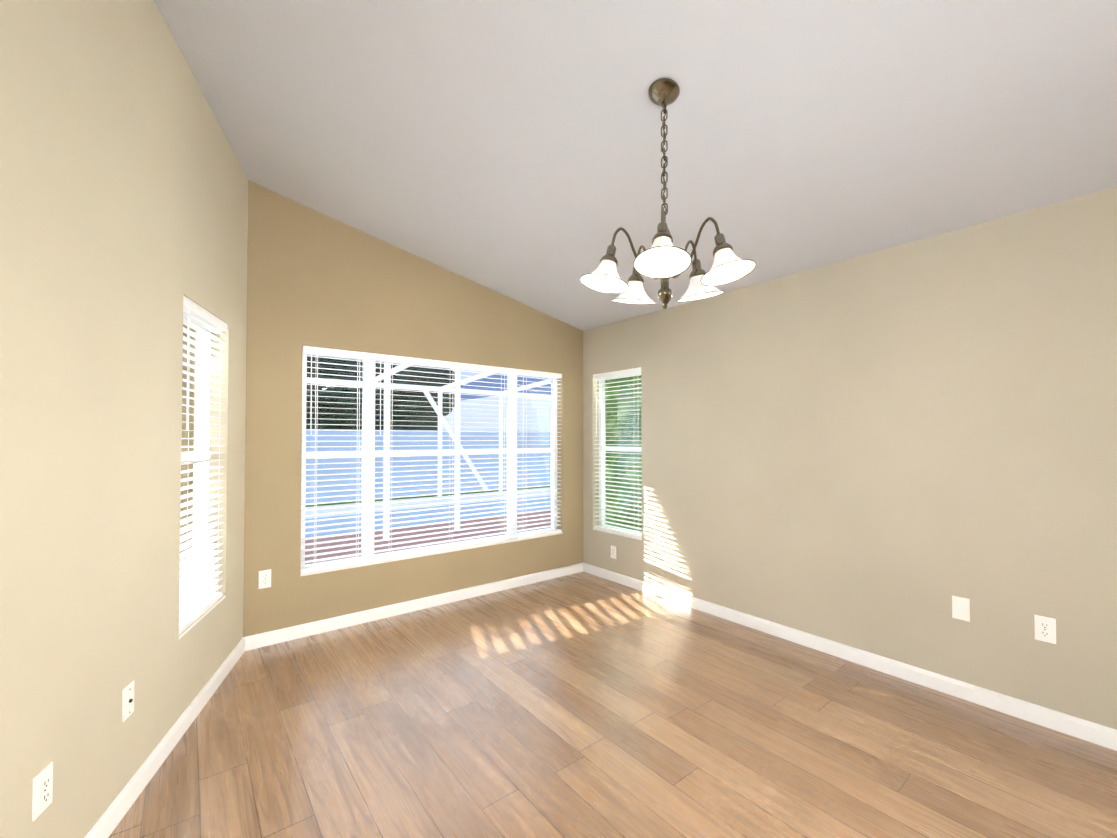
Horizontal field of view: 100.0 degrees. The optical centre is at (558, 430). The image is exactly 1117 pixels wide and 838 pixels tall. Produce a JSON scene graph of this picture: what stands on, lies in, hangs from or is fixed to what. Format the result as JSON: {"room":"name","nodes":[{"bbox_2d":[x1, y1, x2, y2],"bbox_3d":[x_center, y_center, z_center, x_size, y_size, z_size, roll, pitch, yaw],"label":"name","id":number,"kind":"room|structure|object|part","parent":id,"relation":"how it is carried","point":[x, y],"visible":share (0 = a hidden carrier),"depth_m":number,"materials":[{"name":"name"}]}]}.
{"room":"empty dining room","nodes":[
{"label":"empty dining room","id":0,"kind":"room"},
{"bbox_2d":[0,0,247,837],"bbox_3d":[-1.060,-0.606,-0.038,0.160,3.900,6.450,0,-1,-19],"label":"wall","id":1,"kind":"structure","parent":0,"point":[123,204],"depth_m":1.55,"materials":[{"name":"paint"}]},
{"bbox_2d":[32,761,52,820],"bbox_3d":[-1.431,1.002,1.304,0.010,0.115,0.070,0,-1,-19],"label":"electrical outlet","id":2,"kind":"object","parent":1,"relation":"attached to","point":[42,790],"visible":1,"depth_m":1.29,"materials":[{"name":"white plastic"}]},
{"bbox_2d":[122,680,134,721],"bbox_3d":[-1.567,0.989,1.712,0.012,0.115,0.070,0,-1,-19],"label":"jack","id":3,"kind":"object","parent":1,"relation":"attached to","point":[127,701],"visible":1,"depth_m":1.70,"materials":[{"name":"white plastic"}]},
{"bbox_2d":[84,637,244,837],"bbox_3d":[-0.971,1.302,-0.064,0.014,0.085,6.404,0,-1,-18],"label":"baseboard","id":4,"kind":"structure","parent":1,"relation":"attached to","point":[110,818],"depth_m":1.91,"materials":[{"name":"white wood"}]},
{"bbox_2d":[180,316,210,567],"bbox_3d":[-1.901,0.165,2.363,0.056,1.560,0.590,0,-1,-19],"label":"window","id":5,"kind":"structure","parent":1,"relation":"in","point":[204,432],"depth_m":2.60,"materials":[{"name":"white plastic"}]},
{"bbox_3d":[-1.903,0.165,2.362,0.004,1.518,0.548,0,-1,-19],"label":"glass","id":6,"kind":"part","parent":5,"relation":"part of","materials":[{"name":"clear glass"}]},
{"bbox_2d":[179,295,226,633],"bbox_3d":[-1.828,0.159,2.387,0.069,1.544,0.578,0,-1,-19],"label":"window blinds","id":7,"kind":"object","parent":5,"relation":"attached to","point":[199,595],"visible":0.62,"depth_m":2.38,"materials":[{"name":"white plastic"}]},
{"bbox_2d":[179,595,224,638],"bbox_3d":[-1.839,0.940,2.370,0.085,0.013,0.590,0,-1,-19],"label":"window sill","id":8,"kind":"structure","parent":1,"relation":"attached to","point":[196,621],"depth_m":2.34,"materials":[{"name":"white wood"}]},
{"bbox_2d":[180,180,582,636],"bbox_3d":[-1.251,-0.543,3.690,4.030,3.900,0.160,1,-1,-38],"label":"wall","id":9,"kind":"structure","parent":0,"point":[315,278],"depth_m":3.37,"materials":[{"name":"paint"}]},
{"bbox_2d":[258,569,270,588],"bbox_3d":[-1.904,0.966,3.038,0.070,0.115,0.010,1,-1,-38],"label":"electrical outlet","id":10,"kind":"object","parent":9,"relation":"attached to","point":[264,580],"visible":1,"depth_m":3.04,"materials":[{"name":"white plastic"}]},
{"bbox_2d":[244,562,583,650],"bbox_3d":[-0.872,1.368,3.847,2.880,0.085,0.014,1,-1,-38],"label":"baseboard","id":11,"kind":"structure","parent":9,"relation":"attached to","point":[255,641],"depth_m":3.55,"materials":[{"name":"white wood"}]},
{"bbox_2d":[300,353,557,568],"bbox_3d":[-0.919,0.217,3.974,2.280,1.570,0.056,1,-1,-38],"label":"window","id":12,"kind":"structure","parent":9,"relation":"in","point":[367,421],"depth_m":3.71,"materials":[{"name":"white plastic"}]},
{"bbox_2d":[300,346,561,573],"bbox_3d":[-0.872,0.210,3.915,2.268,1.554,0.069,1,-1,-38],"label":"window blinds","id":13,"kind":"object","parent":12,"relation":"attached to","point":[317,351],"visible":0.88,"depth_m":3.72,"materials":[{"name":"white plastic"}]},
{"bbox_2d":[300,532,562,575],"bbox_3d":[-0.879,0.996,3.911,2.280,0.013,0.085,1,-1,-38],"label":"window sill","id":14,"kind":"structure","parent":9,"relation":"attached to","point":[361,565],"depth_m":3.68,"materials":[{"name":"white wood"}]},
{"bbox_2d":[108,571,1116,837],"bbox_3d":[-0.620,1.415,0.558,7.170,0.120,6.080,1,-1,-38],"label":"floor","id":15,"kind":"structure","parent":0,"point":[582,705],"depth_m":2.06,"materials":[{"name":"brown wood"}]},
{"bbox_2d":[154,0,1116,330],"bbox_3d":[-0.660,-1.867,0.582,7.470,1.722,6.280,1,-1,-38],"label":"ceiling","id":16,"kind":"structure","parent":0,"point":[510,148],"depth_m":2.07,"materials":[{"name":"paint"}]},
{"bbox_2d":[580,78,755,308],"bbox_3d":[0.449,-0.945,1.925,0.649,0.907,0.670,1,-1,-38],"label":"chandelier","id":17,"kind":"object","parent":16,"relation":"hanging from","point":[663,259],"visible":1,"depth_m":1.86,"materials":[{"name":"white glass"}]},
{"bbox_3d":[0.195,-0.637,1.892,0.200,0.095,0.200,12,-2,-3],"label":"lamp shade","id":18,"kind":"part","parent":17,"relation":"part of","materials":[{"name":"white glass"}]},
{"bbox_3d":[0.346,-0.633,2.127,0.200,0.095,0.200,0,11,-21],"label":"lamp shade","id":19,"kind":"part","parent":17,"relation":"part of","materials":[{"name":"white glass"}]},
{"bbox_3d":[0.371,-0.641,1.676,0.200,0.095,0.200,0,-13,15],"label":"lamp shade","id":20,"kind":"part","parent":17,"relation":"part of","materials":[{"name":"white glass"}]},
{"bbox_3d":[0.616,-0.634,2.055,0.200,0.095,0.200,-15,8,-38],"label":"lamp shade","id":21,"kind":"part","parent":17,"relation":"part of","materials":[{"name":"white glass"}]},
{"bbox_3d":[0.632,-0.639,1.776,0.200,0.095,0.200,-15,-9,32],"label":"lamp shade","id":22,"kind":"part","parent":17,"relation":"part of","materials":[{"name":"white glass"}]},
{"bbox_2d":[583,187,1116,729],"bbox_3d":[2.017,-0.560,2.682,0.160,3.900,5.800,1,-1,-38],"label":"wall","id":23,"kind":"structure","parent":0,"point":[891,453],"depth_m":2.62,"materials":[{"name":"paint"}]},
{"bbox_2d":[611,546,615,558],"bbox_3d":[0.515,1.150,4.410,0.010,0.115,0.070,1,-1,-38],"label":"outlet","id":24,"kind":"object","parent":23,"relation":"attached to","point":[613,551],"visible":1,"depth_m":4.40,"materials":[{"name":"white plastic"}]},
{"bbox_2d":[593,528,641,539],"bbox_3d":[0.571,0.974,4.419,0.085,0.013,0.640,1,-1,-38],"label":"window sill","id":25,"kind":"structure","parent":23,"relation":"attached to","point":[617,534],"depth_m":4.38,"materials":[{"name":"white wood"}]},
{"bbox_2d":[598,373,641,533],"bbox_3d":[0.622,0.210,4.472,0.056,1.540,0.640,1,-1,-38],"label":"window","id":26,"kind":"structure","parent":23,"relation":"in","point":[602,425],"depth_m":4.66,"materials":[{"name":"white plastic"}]},
{"bbox_2d":[593,367,641,538],"bbox_3d":[0.562,0.204,4.425,0.069,1.524,0.628,1,-1,-38],"label":"window blinds","id":27,"kind":"object","parent":26,"relation":"attached to","point":[616,374],"visible":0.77,"depth_m":4.41,"materials":[{"name":"white plastic"}]},
{"bbox_2d":[583,563,1116,750],"bbox_3d":[1.949,1.347,2.595,0.014,0.085,5.480,1,-1,-38],"label":"baseboard","id":28,"kind":"structure","parent":23,"relation":"attached to","point":[1096,733],"depth_m":2.62,"materials":[{"name":"white wood"}]},
{"bbox_2d":[952,596,969,621],"bbox_3d":[2.088,0.926,2.432,0.008,0.115,0.070,1,-1,-38],"label":"outlet","id":29,"kind":"object","parent":23,"relation":"attached to","point":[960,608],"visible":1,"depth_m":2.43,"materials":[{"name":"white plastic"}]},
{"bbox_2d":[1034,615,1055,643],"bbox_3d":[2.276,0.932,2.192,0.010,0.115,0.070,1,-1,-38],"label":"electrical outlet","id":30,"kind":"object","parent":23,"relation":"attached to","point":[1045,629],"visible":1,"depth_m":2.19,"materials":[{"name":"white plastic"}]},
{"label":"outside","id":31,"kind":"structure","parent":0,"visible":0},
{"bbox_2d":[305,486,549,506],"bbox_3d":[1.540,1.871,13.951,100.000,0.220,100.000,1,-1,-38],"label":"ground","id":32,"kind":"structure","parent":31,"point":[420,497],"depth_m":12.03,"materials":[{"name":"green plant"}]},
{"bbox_2d":[306,355,454,429],"bbox_3d":[-7.333,-1.329,15.035,10.453,6.195,7.448,1,-1,-38],"label":"tree","id":33,"kind":"object","parent":32,"relation":"on","point":[324,419],"depth_m":13.04,"materials":[{"name":"green plant"}]},
{"bbox_2d":[305,429,549,503],"bbox_3d":[-3.584,0.864,12.383,22.000,1.720,0.120,1,-1,-38],"label":"fence","id":34,"kind":"object","parent":32,"relation":"on","point":[418,435],"depth_m":12.18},
{"bbox_2d":[305,487,550,518],"bbox_3d":[-1.134,1.623,8.474,15.000,0.070,7.230,1,-1,-38],"label":"sun deck","id":35,"kind":"object","parent":32,"relation":"on","point":[416,503],"depth_m":10.51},
{"bbox_2d":[307,362,550,538],"bbox_3d":[-0.807,0.040,8.892,14.100,3.090,6.883,1,-1,-38],"label":"pergola","id":36,"kind":"object","parent":35,"relation":"on","point":[429,398],"depth_m":10.21,"materials":[{"name":"white wood"}]},
{"bbox_2d":[305,496,550,537],"bbox_3d":[-1.858,1.654,9.386,15.000,0.040,2.080,1,-1,-38],"label":"pool","id":37,"kind":"object","parent":32,"relation":"on","point":[412,518],"depth_m":8.81,"materials":[{"name":"blue liquid"}]},
{"bbox_2d":[442,374,550,431],"bbox_3d":[-0.382,-0.811,21.253,8.800,5.370,6.800,1,-1,-38],"label":"house","id":38,"kind":"structure","parent":32,"relation":"on","point":[532,409],"depth_m":17.46,"materials":[{"name":"white paint"}]},
{"bbox_2d":[605,375,641,531],"bbox_3d":[1.998,-1.027,4.920,0.200,5.090,4.800,1,-1,-38],"label":"hedge","id":39,"kind":"object","parent":32,"relation":"on","point":[632,419],"depth_m":6.18,"materials":[{"name":"green plant"}]},
{"bbox_2d":[305,510,550,564],"bbox_3d":[-0.743,1.615,7.980,15.000,0.070,1.490,1,-1,-38],"label":"deck","id":40,"kind":"object","parent":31,"point":[412,538],"depth_m":6.95,"materials":[{"name":"brown wood"}]},
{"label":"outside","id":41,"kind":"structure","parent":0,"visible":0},
{"bbox_2d":[375,369,479,429],"bbox_3d":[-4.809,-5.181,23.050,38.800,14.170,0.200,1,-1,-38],"label":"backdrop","id":42,"kind":"structure","parent":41,"point":[435,424],"depth_m":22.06,"materials":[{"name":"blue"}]}
]}

